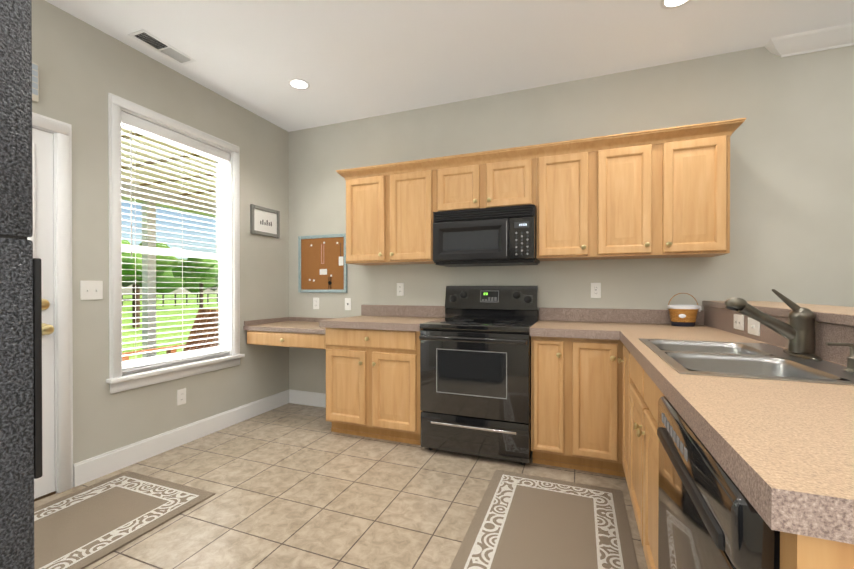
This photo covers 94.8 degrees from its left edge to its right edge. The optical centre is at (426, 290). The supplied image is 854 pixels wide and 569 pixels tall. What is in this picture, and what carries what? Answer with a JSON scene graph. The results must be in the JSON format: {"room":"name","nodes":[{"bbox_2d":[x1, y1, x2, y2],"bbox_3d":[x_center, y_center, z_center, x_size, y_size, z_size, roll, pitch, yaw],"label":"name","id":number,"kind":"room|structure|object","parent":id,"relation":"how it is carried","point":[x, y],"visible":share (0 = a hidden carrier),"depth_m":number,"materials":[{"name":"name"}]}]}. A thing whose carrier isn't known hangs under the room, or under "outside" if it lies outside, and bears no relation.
{"room":"kitchen","nodes":[
{"label":"kitchen","id":0,"kind":"room"},
{"bbox_2d":[32,0,288,463],"bbox_3d":[-2.150,-0.230,2.262,0.150,2.740,3.750,0,0,21],"label":"wall","id":1,"kind":"structure","parent":0,"point":[84,69],"depth_m":2.58,"materials":[{"name":"paint"}]},
{"bbox_2d":[32,62,38,102],"bbox_3d":[-2.160,-1.117,1.980,0.030,0.203,0.305,0,0,21],"label":"picture","id":2,"kind":"object","parent":1,"relation":"attached to","point":[35,86],"visible":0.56,"depth_m":2.10,"materials":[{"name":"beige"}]},
{"bbox_2d":[27,128,56,501],"bbox_3d":[-2.262,0.131,1.792,0.146,2.022,0.906,0,0,21],"label":"entry door","id":3,"kind":"structure","parent":1,"relation":"in","point":[41,238],"depth_m":2.17,"materials":[{"name":"white"}]},
{"bbox_2d":[32,112,72,492],"bbox_3d":[-2.312,0.092,1.811,0.165,2.100,1.050,0,0,21],"label":"door frame","id":4,"kind":"structure","parent":1,"relation":"attached to","point":[61,131],"depth_m":2.22,"materials":[{"name":"white wood"}]},
{"bbox_2d":[80,280,102,299],"bbox_3d":[-2.019,-0.005,2.370,0.016,0.115,0.116,0,0,21],"label":"light switch","id":5,"kind":"object","parent":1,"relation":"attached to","point":[91,290],"visible":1,"depth_m":2.37,"materials":[{"name":"white plastic"}]},
{"bbox_2d":[106,93,244,393],"bbox_3d":[-1.852,-0.300,2.945,0.190,1.882,1.042,0,0,21],"label":"window","id":6,"kind":"structure","parent":1,"relation":"in","point":[117,381],"depth_m":2.88,"materials":[{"name":"white"}]},
{"bbox_2d":[121,111,229,372],"bbox_3d":[-1.847,-0.316,2.943,0.066,1.697,0.852,0,0,21],"label":"window blinds","id":7,"kind":"object","parent":6,"relation":"attached to","point":[132,123],"visible":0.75,"depth_m":2.87,"materials":[{"name":"white plastic"}]},
{"bbox_2d":[73,390,288,486],"bbox_3d":[-1.724,1.069,3.135,0.016,0.132,1.825,0,0,21],"label":"baseboard","id":8,"kind":"structure","parent":1,"relation":"attached to","point":[92,468],"depth_m":2.79,"materials":[{"name":"white wood"}]},
{"bbox_2d":[177,388,185,405],"bbox_3d":[-1.816,0.784,2.908,0.007,0.115,0.070,0,0,21],"label":"outlet","id":9,"kind":"object","parent":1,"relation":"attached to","point":[181,396],"visible":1,"depth_m":2.90,"materials":[{"name":"white plastic"}]},
{"bbox_2d":[250,204,279,237],"bbox_3d":[-1.508,-0.646,3.673,0.021,0.262,0.353,0,0,21],"label":"framed picture","id":10,"kind":"object","parent":1,"relation":"attached to","point":[264,221],"visible":0.98,"depth_m":3.66,"materials":[{"name":"grey paper"}]},
{"bbox_2d":[34,403,647,568],"bbox_3d":[0.950,1.206,1.066,6.800,0.120,4.050,0,0,21],"label":"floor","id":11,"kind":"structure","parent":0,"point":[294,486],"depth_m":2.16,"materials":[{"name":"tile"}]},
{"bbox_2d":[0,0,41,568],"bbox_3d":[-1.217,0.289,0.412,0.810,1.720,0.912,0,0,21],"label":"refrigerator","id":12,"kind":"object","parent":11,"relation":"on","point":[20,373],"visible":1,"depth_m":0.66,"materials":[{"name":"black metal"}]},
{"bbox_2d":[34,471,214,568],"bbox_3d":[-1.746,1.136,1.790,0.750,0.010,1.170,0,0,21],"label":"area rug","id":13,"kind":"object","parent":11,"relation":"on","point":[83,528],"visible":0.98,"depth_m":1.98,"materials":[{"name":"brown fabric"}]},
{"bbox_2d":[325,328,422,444],"bbox_3d":[-0.319,0.702,3.216,0.824,0.866,0.648,0,0,21],"label":"base cabinet","id":14,"kind":"object","parent":11,"relation":"on","point":[372,383],"visible":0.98,"depth_m":2.94,"materials":[{"name":"brown wood"}]},
{"bbox_2d":[319,305,444,330],"bbox_3d":[-0.328,0.206,3.215,0.848,0.152,0.652,0,0,21],"label":"countertop","id":15,"kind":"structure","parent":14,"relation":"on","point":[397,317],"depth_m":3.28,"materials":[{"name":"laminate"}]},
{"bbox_2d":[419,286,538,464],"bbox_3d":[0.405,0.548,2.896,0.747,1.178,0.685,0,0,21],"label":"range","id":16,"kind":"object","parent":11,"relation":"on","point":[475,370],"visible":0.96,"depth_m":2.65,"materials":[{"name":"black metal"}]},
{"bbox_2d":[450,469,637,568],"bbox_3d":[0.561,1.136,1.820,0.720,0.010,1.155,0,0,21],"label":"area rug","id":17,"kind":"object","parent":11,"relation":"on","point":[522,521],"visible":1,"depth_m":1.87,"materials":[{"name":"brown fabric"}]},
{"bbox_2d":[531,336,624,476],"bbox_3d":[1.282,0.705,2.594,1.098,0.866,0.648,0,0,21],"label":"base cabinet","id":18,"kind":"object","parent":11,"relation":"on","point":[576,403],"visible":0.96,"depth_m":2.42,"materials":[{"name":"brown wood"}]},
{"bbox_2d":[530,308,617,339],"bbox_3d":[1.000,0.208,2.686,0.510,0.152,0.677,0,0,21],"label":"countertop","id":19,"kind":"structure","parent":18,"relation":"on","point":[588,323],"depth_m":2.80,"materials":[{"name":"laminate"}]},
{"bbox_2d":[618,345,625,476],"bbox_3d":[1.356,0.708,2.059,0.573,0.866,0.395,0,0,21],"label":"base cabinet","id":20,"kind":"object","parent":11,"relation":"on","point":[624,348],"depth_m":2.23,"materials":[{"name":"brown wood"}]},
{"bbox_2d":[626,348,657,568],"bbox_3d":[1.121,0.711,1.452,0.573,0.866,0.907,0,0,21],"label":"base cabinet","id":21,"kind":"object","parent":11,"relation":"on","point":[642,393],"depth_m":1.54,"materials":[{"name":"brown wood"}]},
{"bbox_2d":[657,396,779,568],"bbox_3d":[0.825,0.723,0.744,0.602,0.850,0.613,0,0,21],"label":"dishwasher","id":22,"kind":"object","parent":11,"relation":"on","point":[709,517],"visible":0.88,"depth_m":0.73,"materials":[{"name":"black metal"}]},
{"bbox_2d":[610,306,853,543],"bbox_3d":[1.168,0.201,1.591,0.593,0.179,2.597,0,0,21],"label":"countertop","id":23,"kind":"structure","parent":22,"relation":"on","point":[782,453],"depth_m":0.74,"materials":[{"name":"laminate"}]},
{"bbox_2d":[667,293,700,326],"bbox_3d":[1.714,0.122,2.620,0.188,0.220,0.177,0,0,21],"label":"basket","id":24,"kind":"object","parent":23,"relation":"on","point":[683,315],"visible":1,"depth_m":2.56,"materials":[{"name":"brown wicker"}]},
{"bbox_2d":[639,338,853,384],"bbox_3d":[1.119,0.325,1.441,0.504,0.180,0.844,0,0,21],"label":"sink basin","id":25,"kind":"object","parent":23,"relation":"in","point":[734,359],"visible":0.54,"depth_m":1.41,"materials":[{"name":"silver metal"}]},
{"bbox_2d":[826,342,853,372],"bbox_3d":[1.229,0.194,1.156,0.081,0.083,0.042,0,0,21],"label":"soap dispenser","id":26,"kind":"object","parent":25,"relation":"on","point":[850,364],"visible":1,"depth_m":1.15,"materials":[{"name":"silver metal"}]},
{"bbox_2d":[725,289,822,360],"bbox_3d":[1.267,0.113,1.463,0.274,0.242,0.234,0,0,21],"label":"faucet","id":27,"kind":"object","parent":23,"relation":"on","point":[798,331],"visible":1,"depth_m":1.42,"materials":[{"name":"silver metal"}]},
{"bbox_2d":[658,388,853,568],"bbox_3d":[0.839,0.715,0.725,0.573,0.866,0.689,0,0,21],"label":"base cabinet","id":28,"kind":"object","parent":11,"relation":"on","point":[797,551],"depth_m":0.49,"materials":[{"name":"brown wood"}]},
{"bbox_2d":[45,0,853,131],"bbox_3d":[0.950,-1.654,1.051,6.800,0.120,4.050,0,0,21],"label":"ceiling","id":29,"kind":"structure","parent":0,"point":[348,60],"depth_m":2.51,"materials":[{"name":"white paint"}]},
{"bbox_2d":[128,29,195,64],"bbox_3d":[-1.734,-1.598,2.590,0.142,0.008,0.360,0,0,21],"label":"ceiling vent","id":30,"kind":"object","parent":29,"relation":"in","point":[148,39],"visible":1,"depth_m":2.57,"materials":[{"name":"white metal"}]},
{"bbox_2d":[288,78,309,89],"bbox_3d":[-0.991,-1.600,3.044,0.164,0.007,0.164,0,0,21],"label":"recessed light","id":31,"kind":"object","parent":29,"relation":"in","point":[298,84],"visible":1,"depth_m":3.04,"materials":[{"name":"white glass"}]},
{"bbox_2d":[660,0,690,8],"bbox_3d":[1.369,-1.596,2.144,0.164,0.007,0.164,0,0,21],"label":"recessed light","id":32,"kind":"object","parent":29,"relation":"in","point":[669,4],"visible":1,"depth_m":2.18,"materials":[{"name":"white glass"}]},
{"bbox_2d":[289,45,853,393],"bbox_3d":[1.655,-0.233,2.876,6.800,2.740,0.150,0,0,21],"label":"wall","id":33,"kind":"structure","parent":0,"point":[792,187],"depth_m":2.79,"materials":[{"name":"paint"}]},
{"bbox_2d":[243,317,335,348],"bbox_3d":[-1.103,0.366,3.543,0.870,0.205,0.604,0,0,21],"label":"desk","id":34,"kind":"object","parent":33,"relation":"attached to","point":[303,332],"visible":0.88,"depth_m":3.34,"materials":[{"name":"laminate"}]},
{"bbox_2d":[289,389,325,407],"bbox_3d":[-0.984,1.066,3.818,0.842,0.132,0.016,0,0,21],"label":"baseboard","id":35,"kind":"structure","parent":33,"relation":"attached to","point":[295,396],"depth_m":3.89,"materials":[{"name":"white wood"}]},
{"bbox_2d":[313,298,318,308],"bbox_3d":[-1.090,0.124,3.859,0.070,0.115,0.007,0,0,21],"label":"outlet","id":36,"kind":"object","parent":33,"relation":"attached to","point":[315,303],"visible":1,"depth_m":3.86,"materials":[{"name":"white plastic"}]},
{"bbox_2d":[298,234,346,292],"bbox_3d":[-1.021,-0.264,3.822,0.560,0.560,0.021,0,0,21],"label":"bulletin board","id":37,"kind":"object","parent":33,"relation":"attached to","point":[322,266],"visible":0.96,"depth_m":3.82,"materials":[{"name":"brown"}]},
{"bbox_2d":[345,298,350,309],"bbox_3d":[-0.750,0.124,3.727,0.070,0.115,0.007,0,0,21],"label":"phone jack","id":38,"kind":"object","parent":33,"relation":"attached to","point":[347,303],"visible":1,"depth_m":3.72,"materials":[{"name":"white plastic"}]},
{"bbox_2d":[336,158,435,265],"bbox_3d":[-0.297,-0.630,3.351,0.882,0.789,0.368,0,0,21],"label":"upper cabinet","id":39,"kind":"object","parent":33,"relation":"attached to","point":[390,208],"visible":0.98,"depth_m":3.20,"materials":[{"name":"brown wood"}]},
{"bbox_2d":[397,283,403,295],"bbox_3d":[-0.240,-0.015,3.529,0.070,0.115,0.007,0,0,21],"label":"outlet","id":40,"kind":"object","parent":33,"relation":"attached to","point":[400,289],"visible":1,"depth_m":3.52,"materials":[{"name":"white plastic"}]},
{"bbox_2d":[433,145,536,211],"bbox_3d":[0.469,-0.815,3.053,0.762,0.417,0.368,0,0,21],"label":"upper cabinet","id":41,"kind":"object","parent":33,"relation":"attached to","point":[505,177],"visible":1,"depth_m":2.90,"materials":[{"name":"brown wood"}]},
{"bbox_2d":[433,204,539,266],"bbox_3d":[0.464,-0.402,3.042,0.753,0.400,0.396,0,0,21],"label":"microwave","id":42,"kind":"object","parent":41,"relation":"attached to","point":[500,236],"visible":1,"depth_m":2.86,"materials":[{"name":"black plastic"}]},
{"bbox_2d":[591,283,600,297],"bbox_3d":[1.265,-0.005,2.944,0.070,0.115,0.008,0,0,21],"label":"outlet","id":43,"kind":"object","parent":33,"relation":"attached to","point":[595,290],"visible":1,"depth_m":2.94,"materials":[{"name":"white plastic"}]},
{"bbox_2d":[536,118,745,260],"bbox_3d":[1.384,-0.627,2.699,1.198,0.789,0.368,0,0,21],"label":"upper cabinet","id":44,"kind":"object","parent":33,"relation":"attached to","point":[658,193],"visible":1,"depth_m":2.56,"materials":[{"name":"brown wood"}]},
{"bbox_2d":[765,23,853,57],"bbox_3d":[3.418,-1.553,2.055,2.625,0.092,0.094,0,0,21],"label":"crown molding","id":45,"kind":"structure","parent":33,"relation":"attached to","point":[828,38],"depth_m":2.44,"materials":[{"name":"white"}]},
{"bbox_2d":[734,314,743,330],"bbox_3d":[1.666,0.166,2.102,0.007,0.080,0.132,0,0,21],"label":"outlet","id":46,"kind":"object","parent":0,"point":[738,321],"visible":1,"depth_m":2.08,"materials":[{"name":"white plastic"}]},
{"bbox_2d":[748,317,759,335],"bbox_3d":[1.592,0.174,1.922,0.016,0.080,0.132,0,0,21],"label":"light switch","id":47,"kind":"object","parent":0,"point":[753,326],"visible":0.9,"depth_m":1.91,"materials":[{"name":"white plastic"}]},
{"bbox_2d":[702,301,853,326],"bbox_3d":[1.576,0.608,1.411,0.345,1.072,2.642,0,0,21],"label":"countertop","id":48,"kind":"structure","parent":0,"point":[838,315],"depth_m":1.63,"materials":[{"name":"laminate"}]},
{"label":"outside","id":49,"kind":"structure","parent":0,"visible":0},
{"bbox_2d":[122,294,217,359],"bbox_3d":[-53.401,1.473,40.264,116.800,0.050,150.000,0,0,21],"label":"lawn","id":50,"kind":"structure","parent":49,"point":[158,313],"depth_m":21.25,"materials":[{"name":"green plant"}]},
{"bbox_2d":[122,293,217,307],"bbox_3d":[-23.690,0.821,40.529,0.100,1.249,48.000,0,0,21],"label":"fence","id":51,"kind":"object","parent":50,"relation":"on","point":[207,298],"depth_m":39.24,"materials":[{"name":"grey wood"}]},
{"bbox_2d":[122,240,217,327],"bbox_3d":[-28.125,-2.983,49.551,54.915,8.757,92.418,0,0,21],"label":"trees","id":52,"kind":"object","parent":50,"relation":"on","point":[187,273],"depth_m":30.50,"materials":[{"name":"green plant"}]},
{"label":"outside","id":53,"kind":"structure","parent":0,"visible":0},
{"bbox_2d":[121,128,215,357],"bbox_3d":[-3.372,-0.117,3.675,3.148,2.900,14.000,0,0,21],"label":"porch","id":54,"kind":"object","parent":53,"point":[152,284],"depth_m":5.64,"materials":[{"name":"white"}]},
{"bbox_2d":[122,309,217,360],"bbox_3d":[-2.705,0.728,4.359,0.750,1.000,0.950,0,0,21],"label":"outdoor chair","id":55,"kind":"object","parent":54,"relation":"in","point":[204,331],"depth_m":4.67,"materials":[{"name":"brown wood"}]}
]}

